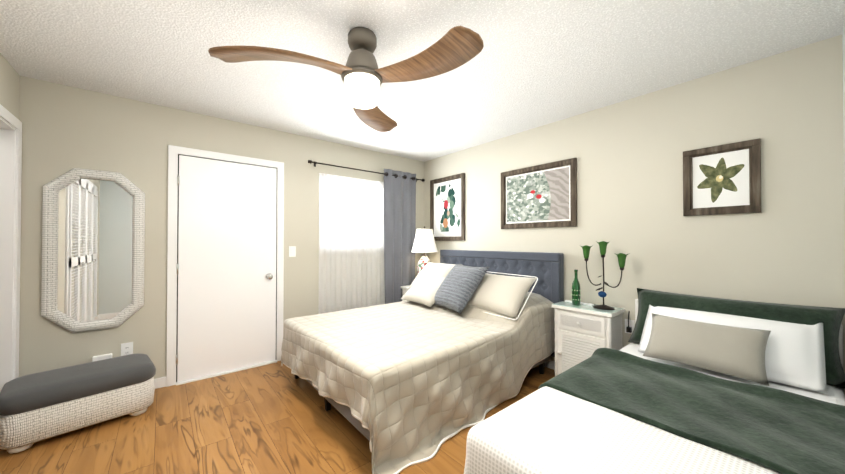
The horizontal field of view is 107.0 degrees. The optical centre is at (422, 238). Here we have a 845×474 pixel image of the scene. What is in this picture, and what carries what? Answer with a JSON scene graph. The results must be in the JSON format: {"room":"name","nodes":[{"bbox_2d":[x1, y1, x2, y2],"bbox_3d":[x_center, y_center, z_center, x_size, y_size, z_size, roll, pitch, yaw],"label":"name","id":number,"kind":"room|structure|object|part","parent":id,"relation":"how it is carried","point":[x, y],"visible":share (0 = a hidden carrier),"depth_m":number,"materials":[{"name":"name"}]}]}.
{"room":"bedroom","nodes":[
{"label":"bedroom","id":0,"kind":"room"},
{"bbox_2d":[0,53,19,118],"bbox_3d":[-1.690,0.047,0.705,0.120,2.440,3.820,0,-1,-40],"label":"wall","id":1,"kind":"structure","parent":0,"point":[9,88],"depth_m":2.08,"materials":[{"name":"paint"}]},
{"bbox_2d":[0,104,21,391],"bbox_3d":[-2.581,0.227,1.776,0.156,2.102,0.984,0,-1,-40],"label":"trim","id":2,"kind":"structure","parent":1,"relation":"attached to","point":[10,176],"depth_m":2.12,"materials":[{"name":"white wood"}]},
{"bbox_2d":[19,76,423,378],"bbox_3d":[-1.997,0.071,3.062,5.340,2.440,0.200,0,-1,-40],"label":"wall","id":3,"kind":"structure","parent":0,"point":[65,128],"depth_m":2.65,"materials":[{"name":"paint"}]},
{"bbox_2d":[41,168,144,332],"bbox_3d":[-2.549,0.092,2.445,0.560,1.255,0.040,0,-1,-40],"label":"mirror","id":4,"kind":"object","parent":3,"relation":"attached to","point":[93,240],"visible":0.96,"depth_m":2.44,"materials":[{"name":"white wicker"}]},
{"label":"glass","id":5,"kind":"part","parent":4,"relation":"part of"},
{"bbox_2d":[92,353,111,361],"bbox_3d":[-2.522,0.960,2.464,0.110,0.080,0.035,0,-1,-40],"label":"electrical outlet","id":6,"kind":"object","parent":3,"relation":"attached to","point":[101,357],"visible":0.46,"depth_m":2.45,"materials":[{"name":"white plastic"}]},
{"bbox_2d":[121,342,132,355],"bbox_3d":[-2.423,0.916,2.564,0.072,0.116,0.010,0,-1,-40],"label":"electrical outlet","id":7,"kind":"object","parent":3,"relation":"attached to","point":[126,348],"visible":0.98,"depth_m":2.56,"materials":[{"name":"white plastic"}]},
{"bbox_2d":[154,377,165,388],"bbox_3d":[-2.539,1.242,2.456,0.828,0.085,0.023,0,-1,-40],"label":"baseboard","id":8,"kind":"structure","parent":3,"relation":"attached to","point":[161,381],"depth_m":2.69,"materials":[{"name":"white wood"}]},
{"bbox_2d":[166,145,283,386],"bbox_3d":[-1.848,0.239,3.025,0.961,2.104,0.045,0,-1,-40],"label":"door frame","id":9,"kind":"structure","parent":3,"relation":"attached to","point":[174,152],"depth_m":2.78,"materials":[{"name":"white wood"}]},
{"bbox_2d":[176,155,276,381],"bbox_3d":[-1.839,0.268,3.004,0.825,2.014,0.079,0,-1,-40],"label":"door","id":10,"kind":"structure","parent":3,"relation":"in","point":[227,264],"depth_m":3.00,"materials":[{"name":"white wood"}]},
{"bbox_3d":[-1.850,0.280,2.988,0.787,1.670,0.069,0,-1,-40],"label":"door hardware","id":11,"kind":"part","parent":10,"relation":"part of","materials":[{"name":"white wood"}]},
{"bbox_2d":[289,246,295,256],"bbox_3d":[-1.417,0.145,3.407,0.072,0.116,0.010,0,-1,-40],"label":"light switch","id":12,"kind":"object","parent":3,"relation":"attached to","point":[292,251],"visible":1,"depth_m":3.40,"materials":[{"name":"white plastic"}]},
{"bbox_2d":[308,160,424,313],"bbox_3d":[-0.633,0.178,4.000,1.688,2.185,0.098,0,-1,-40],"label":"curtains","id":13,"kind":"object","parent":3,"relation":"hanging from","point":[367,228],"visible":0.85,"depth_m":3.94,"materials":[{"name":"grey fabric"}]},
{"bbox_3d":[-0.635,-0.844,4.013,1.688,0.060,0.091,0,-1,-40],"label":"rod","id":14,"kind":"part","parent":13,"relation":"part of","materials":[{"name":"brown metal"}]},
{"bbox_2d":[0,361,554,473],"bbox_3d":[-0.793,1.306,1.599,5.340,0.060,4.070,0,-1,-40],"label":"floor","id":15,"kind":"structure","parent":0,"point":[275,418],"depth_m":2.00,"materials":[{"name":"laminate"}]},
{"bbox_2d":[0,353,155,453],"bbox_3d":[-2.368,1.102,2.191,0.484,0.360,0.724,-1,-1,41],"label":"bench","id":16,"kind":"object","parent":15,"relation":"on","point":[37,407],"visible":0.98,"depth_m":2.02,"materials":[{"name":"white wicker"}]},
{"bbox_2d":[0,353,155,415],"bbox_3d":[-2.368,0.980,2.192,0.762,0.115,0.563,0,-1,-40],"label":"cushion","id":17,"kind":"object","parent":16,"relation":"on","point":[29,394],"depth_m":2.05,"materials":[{"name":"grey fabric"}]},
{"bbox_2d":[401,285,409,300],"bbox_3d":[-0.013,0.973,4.237,0.489,0.660,0.289,0,-1,-40],"label":"nightstand","id":18,"kind":"object","parent":15,"relation":"on","point":[404,289],"visible":0.17,"depth_m":4.17,"materials":[{"name":"white paint"}]},
{"bbox_2d":[411,226,437,273],"bbox_3d":[0.028,0.241,4.230,0.356,0.802,0.356,0,-1,-40],"label":"table lamp","id":19,"kind":"object","parent":18,"relation":"on","point":[424,241],"visible":0.71,"depth_m":4.13,"materials":[{"name":"white fabric"}]},
{"bbox_3d":[0.028,0.032,4.232,0.356,0.310,0.356,0,-1,-40],"label":"lamp shade","id":20,"kind":"part","parent":19,"relation":"part of","materials":[{"name":"white fabric"}]},
{"bbox_2d":[281,250,563,473],"bbox_3d":[0.049,0.714,2.889,2.140,1.150,1.786,0,-1,-40],"label":"queen bed","id":21,"kind":"object","parent":15,"relation":"on","point":[452,344],"visible":1,"depth_m":2.37,"materials":[{"name":"beige fabric"}]},
{"bbox_2d":[429,263,489,314],"bbox_3d":[0.367,0.492,3.208,0.445,0.421,0.613,0,-1,-40],"label":"knit pillow","id":22,"kind":"object","parent":21,"relation":"on","point":[462,290],"depth_m":3.06,"materials":[{"name":"fabric"}]},
{"bbox_3d":[0.794,0.642,3.588,0.103,0.990,1.640,0,-1,-40],"label":"headboard frame","id":23,"kind":"part","parent":21,"relation":"part of","materials":[{"name":"fabric"}]},
{"bbox_2d":[552,300,624,375],"bbox_3d":[1.400,0.927,2.670,0.318,0.719,0.482,0,-1,-40],"label":"nightstand","id":24,"kind":"object","parent":15,"relation":"on","point":[583,332],"depth_m":2.59,"materials":[{"name":"white paint"}]},
{"bbox_2d":[571,269,580,305],"bbox_3d":[1.337,0.426,2.722,0.078,0.308,0.077,0,-1,-40],"label":"bottle","id":25,"kind":"object","parent":24,"relation":"on","point":[576,295],"visible":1,"depth_m":2.70,"materials":[{"name":"green glass"}]},
{"bbox_3d":[1.393,0.575,2.787,0.030,0.012,0.240,0,-1,-40],"label":"white strip","id":26,"kind":"part","parent":24,"relation":"part of","materials":[{"name":"white wood"}]},
{"bbox_3d":[1.410,0.584,2.682,0.279,0.006,0.474,0,-1,-40],"label":"glass","id":27,"kind":"part","parent":24,"relation":"part of","materials":[{"name":"grey"}]},
{"bbox_2d":[581,241,627,309],"bbox_3d":[1.495,0.301,2.581,0.120,0.555,0.366,0,-1,-40],"label":"candelabra","id":28,"kind":"object","parent":24,"relation":"on","point":[603,248],"visible":1,"depth_m":2.57,"materials":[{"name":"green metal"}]},
{"bbox_2d":[464,288,844,473],"bbox_3d":[1.203,0.831,1.536,2.094,0.888,1.173,0,-1,-40],"label":"twin bed","id":29,"kind":"object","parent":15,"relation":"on","point":[685,384],"visible":1,"depth_m":1.44,"materials":[{"name":"white fabric"}]},
{"bbox_2d":[464,384,844,473],"bbox_3d":[0.672,1.020,1.108,0.732,0.502,1.148,0,-1,-40],"label":"blanket","id":30,"kind":"object","parent":29,"relation":"on","point":[555,428],"depth_m":1.19,"materials":[{"name":"white fabric"}]},
{"bbox_2d":[533,347,844,473],"bbox_3d":[1.235,0.869,1.534,0.770,0.296,1.085,0,-1,-40],"label":"blanket","id":31,"kind":"object","parent":29,"relation":"on","point":[766,429],"depth_m":1.37,"materials":[{"name":"green fabric"}]},
{"bbox_2d":[642,313,771,386],"bbox_3d":[1.677,0.636,1.877,0.218,0.245,0.550,0,-1,-40],"label":"lumbar pillow","id":32,"kind":"object","parent":29,"relation":"on","point":[744,353],"depth_m":1.80,"materials":[{"name":"beige fabric"}]},
{"bbox_2d":[637,301,826,394],"bbox_3d":[1.856,0.624,1.948,0.292,0.302,0.800,0,-1,-40],"label":"pillow","id":33,"kind":"object","parent":29,"relation":"on","point":[795,348],"depth_m":1.75,"materials":[{"name":"white fabric"}]},
{"bbox_2d":[0,0,844,161],"bbox_3d":[-0.793,-1.194,1.625,5.340,0.060,4.070,0,-1,-40],"label":"ceiling","id":34,"kind":"structure","parent":0,"point":[532,64],"depth_m":1.95,"materials":[{"name":"white paint"}]},
{"bbox_2d":[208,26,483,131],"bbox_3d":[-0.360,-0.960,1.670,1.255,0.403,1.262,0,-1,-40],"label":"ceiling fan","id":35,"kind":"object","parent":34,"relation":"hanging from","point":[364,77],"visible":1,"depth_m":1.67,"materials":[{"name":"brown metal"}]},
{"bbox_3d":[-0.344,-1.026,1.788,0.236,0.268,0.236,0,-1,-40],"label":"motor","id":36,"kind":"part","parent":35,"relation":"part of","materials":[{"name":"silver metal"}]},
{"bbox_2d":[424,35,844,393],"bbox_3d":[1.231,0.073,3.261,0.120,2.440,4.020,0,-1,-40],"label":"wall","id":37,"kind":"structure","parent":0,"point":[786,245],"depth_m":2.29,"materials":[{"name":"paint"}]},
{"bbox_2d":[430,173,464,240],"bbox_3d":[0.326,-0.399,4.237,0.026,0.865,0.650,0,-1,-40],"label":"picture","id":38,"kind":"object","parent":37,"relation":"attached to","point":[447,208],"visible":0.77,"depth_m":4.22},
{"bbox_2d":[501,158,576,228],"bbox_3d":[1.163,-0.427,3.230,0.026,0.640,0.840,0,-1,-40],"label":"picture","id":39,"kind":"object","parent":37,"relation":"attached to","point":[541,196],"visible":1,"depth_m":3.18},
{"bbox_2d":[545,360,554,369],"bbox_3d":[1.196,1.250,3.188,0.012,0.085,3.670,0,-1,-40],"label":"baseboard","id":40,"kind":"structure","parent":37,"relation":"attached to","point":[550,364],"depth_m":3.09,"materials":[{"name":"white"}]},
{"bbox_2d":[625,311,634,333],"bbox_3d":[1.697,0.691,2.570,0.038,0.190,0.070,0,-1,-40],"label":"electrical outlet","id":41,"kind":"object","parent":37,"relation":"attached to","point":[629,326],"visible":0.9,"depth_m":2.56,"materials":[{"name":"white plastic"}]},
{"bbox_2d":[683,138,760,215],"bbox_3d":[2.052,-0.403,2.160,0.026,0.475,0.390,0,-1,-40],"label":"picture","id":42,"kind":"object","parent":37,"relation":"attached to","point":[723,179],"visible":1,"depth_m":2.15,"materials":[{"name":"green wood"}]},
{"bbox_2d":[690,146,752,210],"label":"art","id":43,"kind":"object","parent":42,"relation":"attached to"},
{"bbox_2d":[842,24,844,192],"bbox_3d":[0.939,0.045,0.483,3.880,2.440,0.120,0,-1,-40],"label":"wall","id":44,"kind":"structure","parent":0,"point":[843,41],"depth_m":1.75,"materials":[{"name":"paint"}]}
]}

